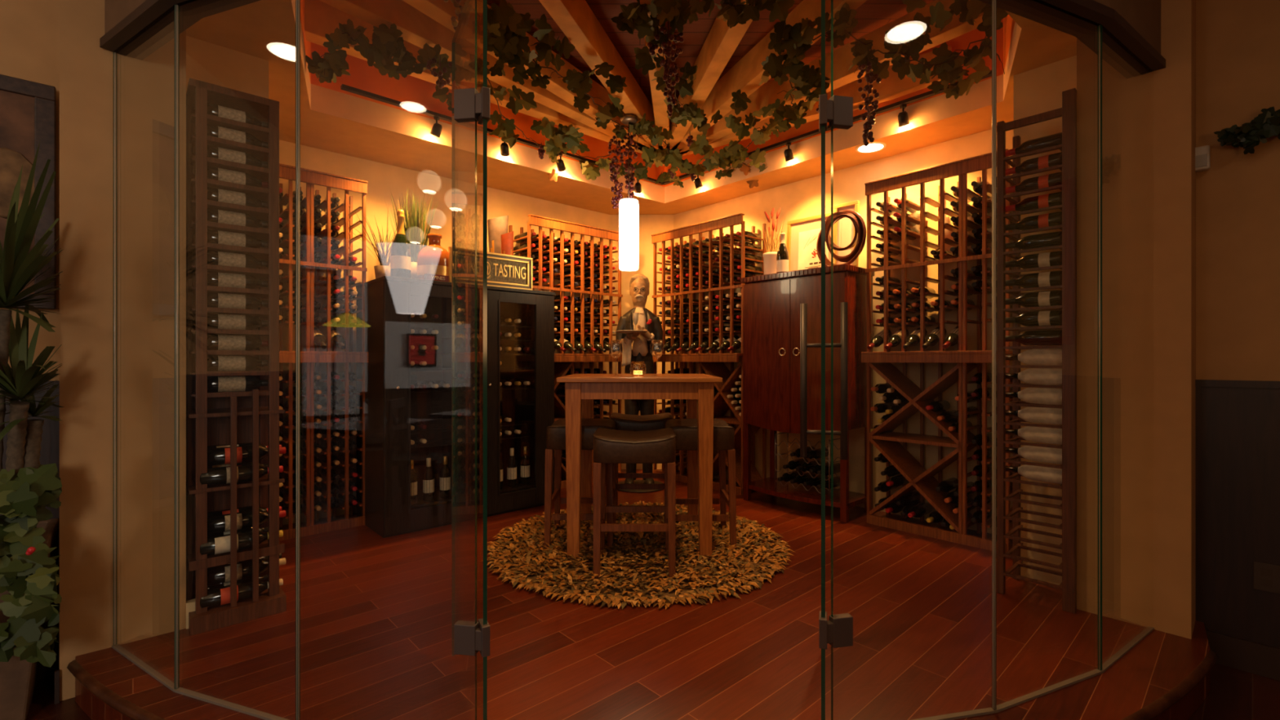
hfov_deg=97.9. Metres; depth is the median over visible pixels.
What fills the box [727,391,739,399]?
wine bottle
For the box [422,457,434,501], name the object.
wine bottle
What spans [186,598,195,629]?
trim
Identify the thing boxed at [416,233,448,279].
jug
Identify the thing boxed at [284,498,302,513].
wine bottle
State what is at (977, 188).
wine bottle
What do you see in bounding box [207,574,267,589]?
wine bottle
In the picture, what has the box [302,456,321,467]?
wine bottle
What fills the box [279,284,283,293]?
wine bottle
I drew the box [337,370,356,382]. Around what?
wine bottle
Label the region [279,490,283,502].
wine bottle
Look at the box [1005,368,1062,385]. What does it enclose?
wine bottle
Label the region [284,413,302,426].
wine bottle
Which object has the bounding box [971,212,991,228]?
wine bottle
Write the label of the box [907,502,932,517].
wine bottle
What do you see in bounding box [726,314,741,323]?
wine bottle
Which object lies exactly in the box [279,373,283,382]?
wine bottle
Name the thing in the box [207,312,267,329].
wine bottle
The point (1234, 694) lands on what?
floor
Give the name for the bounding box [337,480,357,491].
wine bottle
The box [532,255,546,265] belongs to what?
wine bottle
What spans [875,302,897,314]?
wine bottle
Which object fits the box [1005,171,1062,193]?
wine bottle
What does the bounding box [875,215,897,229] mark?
wine bottle
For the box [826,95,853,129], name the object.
hinge plate
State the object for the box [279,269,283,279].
wine bottle
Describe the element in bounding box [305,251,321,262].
wine bottle
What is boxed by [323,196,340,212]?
wine bottle
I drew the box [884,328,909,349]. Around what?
wine bottle
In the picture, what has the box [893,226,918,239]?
wine bottle
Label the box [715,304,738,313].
wine bottle
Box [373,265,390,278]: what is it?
pot
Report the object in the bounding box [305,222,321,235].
wine bottle
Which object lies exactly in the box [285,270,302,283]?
wine bottle
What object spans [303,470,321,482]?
wine bottle
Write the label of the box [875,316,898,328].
wine bottle
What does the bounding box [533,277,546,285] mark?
wine bottle
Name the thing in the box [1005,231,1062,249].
wine bottle
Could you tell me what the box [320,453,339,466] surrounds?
wine bottle
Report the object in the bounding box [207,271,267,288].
wine bottle
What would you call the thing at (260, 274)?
shelf
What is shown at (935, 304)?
wine bottle
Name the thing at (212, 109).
wine bottle
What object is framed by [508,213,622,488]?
wine rack
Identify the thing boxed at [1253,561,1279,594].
wall outlet
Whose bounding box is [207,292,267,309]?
wine bottle
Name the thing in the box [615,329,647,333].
serving tray
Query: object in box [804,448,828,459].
wine bottle
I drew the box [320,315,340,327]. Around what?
wine bottle
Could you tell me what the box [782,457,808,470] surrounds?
wine bottle
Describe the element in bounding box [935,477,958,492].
wine bottle
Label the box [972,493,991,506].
wine bottle
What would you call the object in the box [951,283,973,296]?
wine bottle
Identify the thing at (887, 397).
wine bottle
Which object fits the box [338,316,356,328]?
wine bottle
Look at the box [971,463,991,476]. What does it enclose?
wine bottle
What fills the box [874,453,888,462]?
wine bottle
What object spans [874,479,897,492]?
wine bottle
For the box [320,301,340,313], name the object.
wine bottle
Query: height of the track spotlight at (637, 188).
0.147 m
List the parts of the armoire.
leg, door, leg, ring pull, ring pull, door, leg, leg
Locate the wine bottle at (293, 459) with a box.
[284,457,302,470]
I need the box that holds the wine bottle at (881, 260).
[875,256,900,266]
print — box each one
[0,89,34,293]
[797,227,828,270]
[840,217,851,264]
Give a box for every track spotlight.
[430,115,442,137]
[500,141,509,156]
[555,152,565,171]
[634,179,641,193]
[693,175,702,188]
[783,142,794,161]
[897,103,909,126]
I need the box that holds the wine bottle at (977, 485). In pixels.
[970,478,991,492]
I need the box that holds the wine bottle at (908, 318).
[893,315,916,327]
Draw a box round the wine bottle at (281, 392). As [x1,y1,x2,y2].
[279,387,283,397]
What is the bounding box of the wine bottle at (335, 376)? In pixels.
[320,371,339,382]
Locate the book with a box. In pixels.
[424,273,448,281]
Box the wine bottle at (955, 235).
[951,231,973,246]
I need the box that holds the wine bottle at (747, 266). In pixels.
[737,264,761,275]
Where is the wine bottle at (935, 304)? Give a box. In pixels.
[930,298,954,311]
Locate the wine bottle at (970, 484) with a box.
[953,481,976,496]
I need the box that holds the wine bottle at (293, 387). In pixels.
[284,386,302,397]
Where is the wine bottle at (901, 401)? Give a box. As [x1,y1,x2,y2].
[893,395,909,406]
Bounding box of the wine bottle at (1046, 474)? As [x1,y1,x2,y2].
[1005,464,1062,484]
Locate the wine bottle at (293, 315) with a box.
[284,314,302,325]
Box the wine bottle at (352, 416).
[337,410,357,422]
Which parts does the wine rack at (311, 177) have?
post, post, post, post, post, rail, rail, rail, post, post, post, post, post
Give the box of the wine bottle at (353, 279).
[338,275,356,288]
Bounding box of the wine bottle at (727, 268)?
[725,266,748,275]
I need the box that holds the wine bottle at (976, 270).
[970,265,991,279]
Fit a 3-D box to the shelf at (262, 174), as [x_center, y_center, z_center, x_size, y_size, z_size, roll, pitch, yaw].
[-1.903,-0.875,2.603,0.312,0.020,0.284,0,0,-42]
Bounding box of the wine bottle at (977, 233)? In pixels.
[971,227,991,243]
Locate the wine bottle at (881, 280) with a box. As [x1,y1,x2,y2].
[875,275,900,288]
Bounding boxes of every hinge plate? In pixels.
[453,88,481,122]
[453,620,481,655]
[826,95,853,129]
[826,613,853,648]
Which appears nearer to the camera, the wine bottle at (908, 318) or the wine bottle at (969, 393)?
the wine bottle at (969, 393)
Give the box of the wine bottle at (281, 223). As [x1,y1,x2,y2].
[279,217,283,229]
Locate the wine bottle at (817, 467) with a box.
[808,462,831,473]
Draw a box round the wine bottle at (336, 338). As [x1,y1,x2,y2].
[330,328,345,349]
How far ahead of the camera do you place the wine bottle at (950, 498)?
3.65 m
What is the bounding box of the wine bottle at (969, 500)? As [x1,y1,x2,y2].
[952,497,975,513]
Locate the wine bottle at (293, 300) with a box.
[284,299,302,311]
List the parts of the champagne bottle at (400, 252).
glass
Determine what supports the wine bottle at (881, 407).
in the wine rack at (919, 478)
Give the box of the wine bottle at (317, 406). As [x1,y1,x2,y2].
[303,400,321,411]
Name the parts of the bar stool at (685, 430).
seat, leg, leg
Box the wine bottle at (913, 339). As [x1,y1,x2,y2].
[902,327,927,349]
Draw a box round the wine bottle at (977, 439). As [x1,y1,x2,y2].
[971,431,991,445]
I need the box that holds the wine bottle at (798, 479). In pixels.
[790,471,815,484]
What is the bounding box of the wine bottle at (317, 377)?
[302,371,321,382]
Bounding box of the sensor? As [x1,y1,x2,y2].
[1195,145,1210,172]
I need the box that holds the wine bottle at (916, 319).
[911,314,935,326]
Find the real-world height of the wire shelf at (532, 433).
0.006 m
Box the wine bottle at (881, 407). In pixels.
[870,402,894,413]
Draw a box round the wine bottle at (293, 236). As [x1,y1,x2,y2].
[286,235,302,249]
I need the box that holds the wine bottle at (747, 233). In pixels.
[736,231,760,242]
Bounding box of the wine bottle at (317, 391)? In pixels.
[303,386,321,396]
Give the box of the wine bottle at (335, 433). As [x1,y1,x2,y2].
[320,425,339,438]
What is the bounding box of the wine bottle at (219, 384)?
[207,375,267,392]
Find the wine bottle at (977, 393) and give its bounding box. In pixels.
[970,386,991,399]
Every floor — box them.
[26,662,1279,719]
[75,469,1210,719]
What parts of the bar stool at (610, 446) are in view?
leg, leg, seat, leg, leg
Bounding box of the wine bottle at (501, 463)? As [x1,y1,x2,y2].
[500,459,502,488]
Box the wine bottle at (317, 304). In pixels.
[302,300,321,311]
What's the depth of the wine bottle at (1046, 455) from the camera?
2.68 m
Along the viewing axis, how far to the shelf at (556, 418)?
5.19 m
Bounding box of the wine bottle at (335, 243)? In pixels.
[323,239,340,253]
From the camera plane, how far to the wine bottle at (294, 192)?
3.75 m
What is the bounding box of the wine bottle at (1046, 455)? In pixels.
[1005,445,1062,464]
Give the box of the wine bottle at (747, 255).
[737,253,761,263]
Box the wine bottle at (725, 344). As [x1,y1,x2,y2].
[715,334,739,351]
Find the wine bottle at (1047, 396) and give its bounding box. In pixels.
[1005,387,1062,404]
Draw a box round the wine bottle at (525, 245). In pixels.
[513,243,535,253]
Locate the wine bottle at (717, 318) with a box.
[715,315,737,324]
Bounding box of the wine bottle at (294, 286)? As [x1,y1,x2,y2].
[284,284,302,297]
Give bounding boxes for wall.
[0,0,59,381]
[59,0,186,701]
[186,35,268,98]
[279,139,609,524]
[609,214,673,469]
[673,128,1013,535]
[1013,55,1076,585]
[1076,0,1195,639]
[1195,0,1279,381]
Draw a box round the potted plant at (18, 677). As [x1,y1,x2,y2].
[0,518,58,719]
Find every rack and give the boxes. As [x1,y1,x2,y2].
[186,77,286,635]
[279,163,368,541]
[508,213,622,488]
[651,213,766,495]
[774,432,839,498]
[861,148,1012,552]
[996,88,1076,613]
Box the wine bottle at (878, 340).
[866,328,891,349]
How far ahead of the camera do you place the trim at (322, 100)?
3.93 m
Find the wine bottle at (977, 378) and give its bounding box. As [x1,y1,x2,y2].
[971,372,991,384]
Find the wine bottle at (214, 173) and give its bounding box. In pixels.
[207,165,267,188]
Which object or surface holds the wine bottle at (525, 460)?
on the wine cabinet at (531, 408)
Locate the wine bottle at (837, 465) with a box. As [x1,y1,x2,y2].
[817,462,839,475]
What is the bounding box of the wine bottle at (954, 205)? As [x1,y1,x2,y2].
[950,200,972,217]
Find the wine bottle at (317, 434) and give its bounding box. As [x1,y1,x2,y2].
[303,427,321,439]
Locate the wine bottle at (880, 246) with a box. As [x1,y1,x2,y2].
[875,242,900,256]
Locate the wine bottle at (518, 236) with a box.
[514,231,536,243]
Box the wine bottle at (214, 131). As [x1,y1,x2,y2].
[207,124,267,148]
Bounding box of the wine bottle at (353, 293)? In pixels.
[338,288,357,301]
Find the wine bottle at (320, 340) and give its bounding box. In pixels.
[313,327,326,349]
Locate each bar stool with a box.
[544,417,616,548]
[592,427,675,577]
[609,412,672,505]
[663,418,736,549]
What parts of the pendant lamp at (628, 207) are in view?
lamp shade, cord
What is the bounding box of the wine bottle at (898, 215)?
[893,212,917,226]
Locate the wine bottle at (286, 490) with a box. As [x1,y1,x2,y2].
[284,484,302,499]
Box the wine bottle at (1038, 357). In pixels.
[1005,348,1062,365]
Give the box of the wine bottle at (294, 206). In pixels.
[286,205,302,221]
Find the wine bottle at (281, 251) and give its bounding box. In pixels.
[279,247,283,257]
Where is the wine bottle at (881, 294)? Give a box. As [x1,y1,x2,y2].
[875,289,898,301]
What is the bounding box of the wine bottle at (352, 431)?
[337,424,356,436]
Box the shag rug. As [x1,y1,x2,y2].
[480,500,792,608]
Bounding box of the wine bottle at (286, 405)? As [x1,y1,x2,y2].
[284,400,302,412]
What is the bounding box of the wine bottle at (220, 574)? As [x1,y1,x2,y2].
[207,557,285,586]
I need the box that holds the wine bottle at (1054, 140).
[1005,132,1062,156]
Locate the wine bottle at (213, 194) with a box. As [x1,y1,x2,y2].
[207,186,267,208]
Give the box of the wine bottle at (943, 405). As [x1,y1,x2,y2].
[925,400,950,412]
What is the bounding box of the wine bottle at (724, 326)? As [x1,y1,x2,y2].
[715,325,737,334]
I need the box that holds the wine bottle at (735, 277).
[725,276,741,284]
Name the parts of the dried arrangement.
pot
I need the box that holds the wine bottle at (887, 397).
[879,392,902,403]
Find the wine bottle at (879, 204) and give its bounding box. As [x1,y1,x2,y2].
[875,201,897,216]
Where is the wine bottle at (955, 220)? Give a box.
[950,216,972,231]
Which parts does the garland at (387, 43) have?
stem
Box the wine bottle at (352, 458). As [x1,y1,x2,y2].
[337,452,357,464]
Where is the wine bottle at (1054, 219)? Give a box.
[1005,211,1062,231]
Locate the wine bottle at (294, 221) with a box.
[286,220,302,235]
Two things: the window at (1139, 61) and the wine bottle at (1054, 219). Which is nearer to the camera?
the window at (1139, 61)
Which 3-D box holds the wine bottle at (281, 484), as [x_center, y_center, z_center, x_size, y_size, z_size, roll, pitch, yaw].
[-2.427,0.808,3.717,0.075,0.075,0.300,0,0,-42]
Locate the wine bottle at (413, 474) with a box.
[410,459,417,504]
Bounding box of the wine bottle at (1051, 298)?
[1005,289,1062,307]
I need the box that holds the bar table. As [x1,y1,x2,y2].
[556,373,722,558]
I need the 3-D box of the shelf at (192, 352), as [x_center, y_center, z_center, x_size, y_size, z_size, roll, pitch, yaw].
[-1.903,-0.034,2.603,0.312,0.020,0.284,0,0,-42]
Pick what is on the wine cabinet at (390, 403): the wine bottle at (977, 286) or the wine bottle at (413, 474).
the wine bottle at (413, 474)
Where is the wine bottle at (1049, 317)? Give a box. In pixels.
[1005,310,1062,326]
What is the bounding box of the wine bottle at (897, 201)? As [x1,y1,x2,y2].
[893,198,917,213]
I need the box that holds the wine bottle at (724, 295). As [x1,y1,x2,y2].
[715,293,737,302]
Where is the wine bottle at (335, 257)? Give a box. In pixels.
[321,253,340,264]
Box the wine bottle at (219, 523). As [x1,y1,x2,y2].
[207,510,285,534]
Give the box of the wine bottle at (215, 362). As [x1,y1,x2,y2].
[207,355,267,371]
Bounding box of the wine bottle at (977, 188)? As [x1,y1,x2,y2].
[970,181,991,198]
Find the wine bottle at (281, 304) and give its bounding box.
[279,298,283,308]
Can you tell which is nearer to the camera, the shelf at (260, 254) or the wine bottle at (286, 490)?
the shelf at (260, 254)
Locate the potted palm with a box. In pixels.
[0,142,63,719]
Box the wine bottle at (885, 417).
[877,413,891,423]
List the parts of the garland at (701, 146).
stem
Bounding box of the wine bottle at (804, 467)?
[795,459,821,471]
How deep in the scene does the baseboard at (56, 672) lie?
2.15 m
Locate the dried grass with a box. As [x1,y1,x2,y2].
[335,204,411,278]
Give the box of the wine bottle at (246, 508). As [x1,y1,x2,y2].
[207,505,281,516]
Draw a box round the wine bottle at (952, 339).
[942,325,958,348]
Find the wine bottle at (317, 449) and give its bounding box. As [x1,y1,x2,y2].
[303,441,321,453]
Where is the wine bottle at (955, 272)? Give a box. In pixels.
[950,267,974,281]
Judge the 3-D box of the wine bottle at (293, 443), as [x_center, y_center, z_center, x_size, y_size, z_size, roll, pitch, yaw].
[-2.349,0.612,3.798,0.075,0.075,0.300,0,0,-42]
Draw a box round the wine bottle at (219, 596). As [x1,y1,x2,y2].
[200,578,283,608]
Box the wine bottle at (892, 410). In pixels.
[885,404,902,415]
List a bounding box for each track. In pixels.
[340,84,662,185]
[662,70,991,185]
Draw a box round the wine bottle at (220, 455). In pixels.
[207,444,285,466]
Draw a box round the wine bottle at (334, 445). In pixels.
[320,440,339,452]
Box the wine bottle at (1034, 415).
[1005,406,1062,425]
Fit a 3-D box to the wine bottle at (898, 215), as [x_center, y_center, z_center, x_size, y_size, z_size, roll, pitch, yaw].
[1.877,-1.008,3.958,0.300,0.075,0.075,0,0,-42]
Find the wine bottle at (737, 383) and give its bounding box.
[734,380,741,385]
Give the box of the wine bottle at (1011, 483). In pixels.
[1009,481,1012,492]
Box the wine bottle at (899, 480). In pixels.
[885,474,909,487]
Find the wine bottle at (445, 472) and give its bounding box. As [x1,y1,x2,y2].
[440,455,450,498]
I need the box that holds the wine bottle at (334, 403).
[320,398,339,409]
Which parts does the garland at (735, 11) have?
stem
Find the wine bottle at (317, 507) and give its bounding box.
[302,497,321,511]
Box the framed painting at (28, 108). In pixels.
[0,74,56,309]
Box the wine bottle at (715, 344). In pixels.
[705,335,728,351]
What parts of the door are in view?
handle, handle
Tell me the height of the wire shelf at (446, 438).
0.006 m
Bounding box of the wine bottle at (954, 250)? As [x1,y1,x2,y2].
[950,245,973,257]
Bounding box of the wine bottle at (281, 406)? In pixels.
[279,402,283,409]
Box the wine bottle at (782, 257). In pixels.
[776,232,788,273]
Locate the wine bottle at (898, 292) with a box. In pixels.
[893,288,915,300]
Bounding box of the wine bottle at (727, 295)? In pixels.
[725,292,741,301]
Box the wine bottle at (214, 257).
[207,249,267,268]
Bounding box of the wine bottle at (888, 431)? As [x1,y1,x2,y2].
[870,424,893,434]
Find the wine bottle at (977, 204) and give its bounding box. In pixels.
[971,196,991,213]
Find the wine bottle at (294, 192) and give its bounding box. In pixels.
[286,190,302,206]
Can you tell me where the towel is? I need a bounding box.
[622,338,631,366]
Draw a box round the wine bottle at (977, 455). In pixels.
[971,447,991,461]
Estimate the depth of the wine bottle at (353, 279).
3.98 m
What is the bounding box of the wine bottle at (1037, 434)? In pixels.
[1005,426,1062,444]
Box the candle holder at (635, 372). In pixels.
[629,361,646,374]
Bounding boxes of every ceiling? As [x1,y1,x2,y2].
[186,0,1076,214]
[482,0,935,106]
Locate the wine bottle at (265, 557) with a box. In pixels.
[208,553,281,568]
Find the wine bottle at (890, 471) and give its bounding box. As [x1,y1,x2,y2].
[880,465,900,476]
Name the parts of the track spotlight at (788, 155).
stem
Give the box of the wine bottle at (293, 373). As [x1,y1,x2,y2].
[284,371,302,382]
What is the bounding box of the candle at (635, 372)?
[633,370,642,374]
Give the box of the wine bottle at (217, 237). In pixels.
[207,229,267,248]
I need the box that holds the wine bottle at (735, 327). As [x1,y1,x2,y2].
[725,325,741,333]
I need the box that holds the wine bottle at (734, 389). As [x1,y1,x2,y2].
[730,385,741,393]
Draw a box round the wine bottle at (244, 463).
[207,462,267,468]
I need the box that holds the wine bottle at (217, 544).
[200,529,283,555]
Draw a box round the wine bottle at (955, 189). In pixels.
[950,186,971,202]
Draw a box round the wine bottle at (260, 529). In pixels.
[207,527,267,537]
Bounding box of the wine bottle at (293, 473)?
[284,471,302,484]
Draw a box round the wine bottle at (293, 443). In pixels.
[284,442,302,455]
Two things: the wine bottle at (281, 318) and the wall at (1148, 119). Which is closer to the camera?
the wall at (1148, 119)
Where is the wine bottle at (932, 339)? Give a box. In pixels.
[922,326,946,349]
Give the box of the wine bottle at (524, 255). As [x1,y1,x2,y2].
[520,253,534,258]
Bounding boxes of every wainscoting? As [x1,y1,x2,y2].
[0,387,59,643]
[1195,386,1279,648]
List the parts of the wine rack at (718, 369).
post, post, post, post, post, post, post, post, rail, rail, rail, post, post, post, post, post, post, post, post, post, post, post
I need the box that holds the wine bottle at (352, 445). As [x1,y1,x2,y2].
[337,438,356,450]
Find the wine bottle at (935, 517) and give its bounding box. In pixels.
[926,510,943,523]
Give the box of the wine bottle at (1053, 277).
[1005,270,1062,288]
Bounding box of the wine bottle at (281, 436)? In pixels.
[279,431,283,441]
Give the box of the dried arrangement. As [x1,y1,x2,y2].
[761,208,785,275]
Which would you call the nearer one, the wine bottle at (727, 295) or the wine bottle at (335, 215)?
the wine bottle at (335, 215)
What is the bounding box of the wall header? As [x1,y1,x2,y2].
[104,0,1160,53]
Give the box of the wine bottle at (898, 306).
[893,302,915,313]
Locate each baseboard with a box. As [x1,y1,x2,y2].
[37,642,59,680]
[54,669,59,704]
[1205,630,1279,680]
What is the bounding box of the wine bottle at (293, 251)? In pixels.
[287,249,302,260]
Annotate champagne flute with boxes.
[632,312,638,329]
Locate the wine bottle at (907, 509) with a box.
[900,501,922,515]
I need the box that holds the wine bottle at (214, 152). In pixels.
[207,144,267,168]
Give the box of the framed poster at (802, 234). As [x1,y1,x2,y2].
[786,212,831,271]
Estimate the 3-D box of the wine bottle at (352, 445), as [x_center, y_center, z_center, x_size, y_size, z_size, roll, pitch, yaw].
[-2.105,0.612,4.029,0.075,0.075,0.300,0,0,-42]
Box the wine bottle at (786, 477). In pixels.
[777,470,802,481]
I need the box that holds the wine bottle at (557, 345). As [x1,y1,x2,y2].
[554,338,566,351]
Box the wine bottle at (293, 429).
[284,427,302,440]
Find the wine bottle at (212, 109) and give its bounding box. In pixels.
[207,102,267,128]
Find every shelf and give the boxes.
[186,406,284,417]
[186,474,284,494]
[186,539,284,571]
[190,114,269,142]
[190,135,269,161]
[190,156,269,182]
[190,177,269,201]
[190,200,269,221]
[190,221,269,240]
[190,242,269,261]
[190,264,269,279]
[190,285,269,297]
[190,306,269,316]
[190,328,269,335]
[190,350,269,355]
[190,370,269,376]
[190,390,269,397]
[410,320,451,325]
[410,337,451,340]
[410,353,451,354]
[410,368,451,369]
[410,388,451,393]
[410,425,451,434]
[410,438,451,448]
[410,486,451,508]
[500,324,534,329]
[500,339,534,342]
[500,353,534,355]
[500,367,534,368]
[500,386,534,390]
[500,418,534,426]
[500,431,534,439]
[500,473,534,492]
[554,416,565,421]
[713,415,741,424]
[748,477,871,508]
[869,431,974,448]
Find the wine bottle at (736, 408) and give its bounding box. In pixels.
[734,404,741,410]
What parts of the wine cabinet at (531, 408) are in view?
moulding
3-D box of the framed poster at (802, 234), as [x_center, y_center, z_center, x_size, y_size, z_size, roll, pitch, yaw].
[1.426,-0.935,4.583,0.060,0.500,0.497,0,0,-42]
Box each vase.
[487,215,508,253]
[501,231,513,255]
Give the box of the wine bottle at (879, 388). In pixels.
[871,382,891,393]
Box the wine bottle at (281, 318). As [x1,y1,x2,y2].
[279,313,283,323]
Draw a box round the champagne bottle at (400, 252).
[390,209,410,278]
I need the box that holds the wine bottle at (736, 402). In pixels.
[731,397,741,405]
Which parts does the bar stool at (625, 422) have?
leg, leg, seat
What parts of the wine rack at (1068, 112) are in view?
post, post, rail, shelf rail, shelf rail, shelf rail, shelf rail, shelf rail, shelf rail, shelf rail, shelf rail, shelf rail, shelf rail, shelf rail, shelf rail, shelf rail, shelf rail, shelf rail, shelf rail, shelf rail, shelf rail, shelf rail, shelf rail, shelf rail, shelf rail, shelf rail, post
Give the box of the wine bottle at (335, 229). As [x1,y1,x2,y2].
[323,225,340,239]
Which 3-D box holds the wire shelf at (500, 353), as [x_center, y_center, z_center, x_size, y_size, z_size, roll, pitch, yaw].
[-1.071,-0.044,4.441,0.614,0.006,0.292,0,0,-42]
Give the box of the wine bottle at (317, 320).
[303,314,321,325]
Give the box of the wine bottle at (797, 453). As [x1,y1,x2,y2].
[790,445,815,457]
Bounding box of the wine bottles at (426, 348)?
[410,233,741,467]
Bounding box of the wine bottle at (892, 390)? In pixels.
[886,386,901,395]
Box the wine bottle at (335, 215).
[323,211,340,226]
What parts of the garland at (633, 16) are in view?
stem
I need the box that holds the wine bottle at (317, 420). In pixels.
[302,413,321,425]
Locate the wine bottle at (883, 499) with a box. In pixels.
[875,494,892,508]
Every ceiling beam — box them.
[304,0,642,153]
[319,0,655,151]
[402,0,656,151]
[538,0,663,150]
[640,0,670,149]
[665,0,752,150]
[671,0,866,150]
[679,0,983,154]
[680,45,951,156]
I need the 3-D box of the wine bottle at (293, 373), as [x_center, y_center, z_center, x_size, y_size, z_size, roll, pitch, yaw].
[-2.346,0.119,3.794,0.075,0.075,0.300,0,0,-42]
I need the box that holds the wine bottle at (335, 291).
[320,287,340,299]
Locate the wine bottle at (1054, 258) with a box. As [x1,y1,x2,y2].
[1005,250,1062,268]
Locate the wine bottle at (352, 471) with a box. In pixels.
[337,466,357,478]
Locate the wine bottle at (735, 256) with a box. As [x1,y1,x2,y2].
[725,255,748,264]
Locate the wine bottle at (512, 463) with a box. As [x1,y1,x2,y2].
[506,448,516,487]
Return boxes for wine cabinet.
[355,275,479,537]
[477,284,555,518]
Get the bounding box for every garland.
[305,18,474,111]
[443,0,627,130]
[476,77,627,182]
[608,112,746,208]
[610,0,722,135]
[702,0,795,28]
[708,144,768,188]
[722,17,831,159]
[814,0,1008,146]
[1213,106,1279,154]
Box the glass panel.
[451,0,489,719]
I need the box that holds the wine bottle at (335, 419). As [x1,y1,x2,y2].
[320,411,339,424]
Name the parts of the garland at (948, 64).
stem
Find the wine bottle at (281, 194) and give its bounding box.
[279,187,283,199]
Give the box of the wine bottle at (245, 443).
[207,442,281,448]
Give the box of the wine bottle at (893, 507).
[885,500,906,513]
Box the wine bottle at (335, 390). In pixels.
[320,384,339,395]
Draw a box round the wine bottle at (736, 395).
[734,392,741,397]
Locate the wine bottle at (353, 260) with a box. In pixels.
[338,255,357,266]
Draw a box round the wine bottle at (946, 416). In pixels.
[937,409,958,422]
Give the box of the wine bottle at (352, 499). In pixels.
[337,493,357,505]
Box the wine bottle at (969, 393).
[955,391,977,402]
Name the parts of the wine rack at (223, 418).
post, post, post, panel, post, post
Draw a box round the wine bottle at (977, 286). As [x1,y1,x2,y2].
[971,280,991,294]
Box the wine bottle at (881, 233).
[875,229,898,243]
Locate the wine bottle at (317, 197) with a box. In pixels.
[304,194,321,209]
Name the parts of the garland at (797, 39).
stem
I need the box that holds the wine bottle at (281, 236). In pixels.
[279,232,283,244]
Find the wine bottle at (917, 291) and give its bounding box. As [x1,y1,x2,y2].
[911,285,935,298]
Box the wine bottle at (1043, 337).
[1005,329,1062,346]
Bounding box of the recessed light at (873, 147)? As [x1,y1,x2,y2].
[855,142,886,153]
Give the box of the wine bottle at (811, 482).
[803,475,828,486]
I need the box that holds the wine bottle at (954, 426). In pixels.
[947,420,972,432]
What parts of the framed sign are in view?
sign panel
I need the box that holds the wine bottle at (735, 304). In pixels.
[726,303,741,312]
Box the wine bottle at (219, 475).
[200,463,283,485]
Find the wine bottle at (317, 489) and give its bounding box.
[302,484,321,496]
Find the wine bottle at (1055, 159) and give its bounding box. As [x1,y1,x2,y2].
[1005,151,1062,175]
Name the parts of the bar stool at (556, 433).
leg, leg, seat, leg, leg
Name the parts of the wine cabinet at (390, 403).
moulding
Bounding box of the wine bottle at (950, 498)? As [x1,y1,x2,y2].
[944,489,968,503]
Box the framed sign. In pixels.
[448,246,533,289]
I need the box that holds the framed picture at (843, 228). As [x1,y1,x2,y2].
[833,200,859,266]
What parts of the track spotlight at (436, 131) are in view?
stem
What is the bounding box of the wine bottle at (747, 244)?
[736,241,760,253]
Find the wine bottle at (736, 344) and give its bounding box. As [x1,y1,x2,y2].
[726,337,741,351]
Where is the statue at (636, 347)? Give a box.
[615,273,662,493]
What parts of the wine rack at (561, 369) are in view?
post, post, post, post, post, post, post, post, post, rail, rail, post, rail, post, post, post, post, post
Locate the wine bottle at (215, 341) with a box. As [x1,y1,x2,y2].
[207,333,267,350]
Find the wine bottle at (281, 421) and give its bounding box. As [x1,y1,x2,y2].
[279,417,283,426]
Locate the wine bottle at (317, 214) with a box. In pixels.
[305,208,321,222]
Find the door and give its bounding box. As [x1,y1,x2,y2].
[800,0,847,719]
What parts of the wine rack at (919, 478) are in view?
post, post, post, post, post, post, post, rail, rail, rail, post, post, post, post, post, post, post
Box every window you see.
[112,5,175,688]
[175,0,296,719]
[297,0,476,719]
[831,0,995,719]
[995,0,1101,709]
[1101,25,1152,670]
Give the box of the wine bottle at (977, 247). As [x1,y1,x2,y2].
[971,243,991,254]
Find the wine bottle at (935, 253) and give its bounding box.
[930,248,953,259]
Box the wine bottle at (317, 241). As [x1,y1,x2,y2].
[305,236,321,249]
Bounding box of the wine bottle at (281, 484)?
[279,475,283,487]
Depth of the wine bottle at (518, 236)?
4.98 m
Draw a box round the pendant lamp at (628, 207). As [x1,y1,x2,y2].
[618,113,638,271]
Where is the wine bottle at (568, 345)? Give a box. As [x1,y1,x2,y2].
[555,335,576,351]
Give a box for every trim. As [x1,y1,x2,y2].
[36,380,59,388]
[66,650,1218,719]
[99,0,1165,78]
[111,626,1154,719]
[114,52,115,644]
[174,4,178,688]
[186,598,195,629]
[291,0,1021,203]
[296,0,299,719]
[300,0,1015,186]
[991,0,995,709]
[1098,25,1099,669]
[1195,379,1279,388]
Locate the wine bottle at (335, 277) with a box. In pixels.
[321,273,339,286]
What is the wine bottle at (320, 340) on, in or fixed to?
in the wine rack at (311, 177)
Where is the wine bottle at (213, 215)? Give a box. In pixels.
[207,208,267,227]
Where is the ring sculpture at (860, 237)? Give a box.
[816,209,866,266]
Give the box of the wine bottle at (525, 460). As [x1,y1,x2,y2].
[520,446,529,484]
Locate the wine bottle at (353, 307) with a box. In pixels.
[338,302,357,314]
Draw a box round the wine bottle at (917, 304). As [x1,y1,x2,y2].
[911,300,933,312]
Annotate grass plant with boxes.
[389,188,437,279]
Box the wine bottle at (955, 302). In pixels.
[950,297,974,310]
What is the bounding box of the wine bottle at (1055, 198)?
[1005,191,1062,212]
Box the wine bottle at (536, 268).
[533,266,546,275]
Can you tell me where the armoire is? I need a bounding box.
[740,263,874,523]
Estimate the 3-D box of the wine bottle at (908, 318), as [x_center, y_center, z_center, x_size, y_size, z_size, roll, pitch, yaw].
[1.885,-0.276,3.965,0.300,0.075,0.075,0,0,-42]

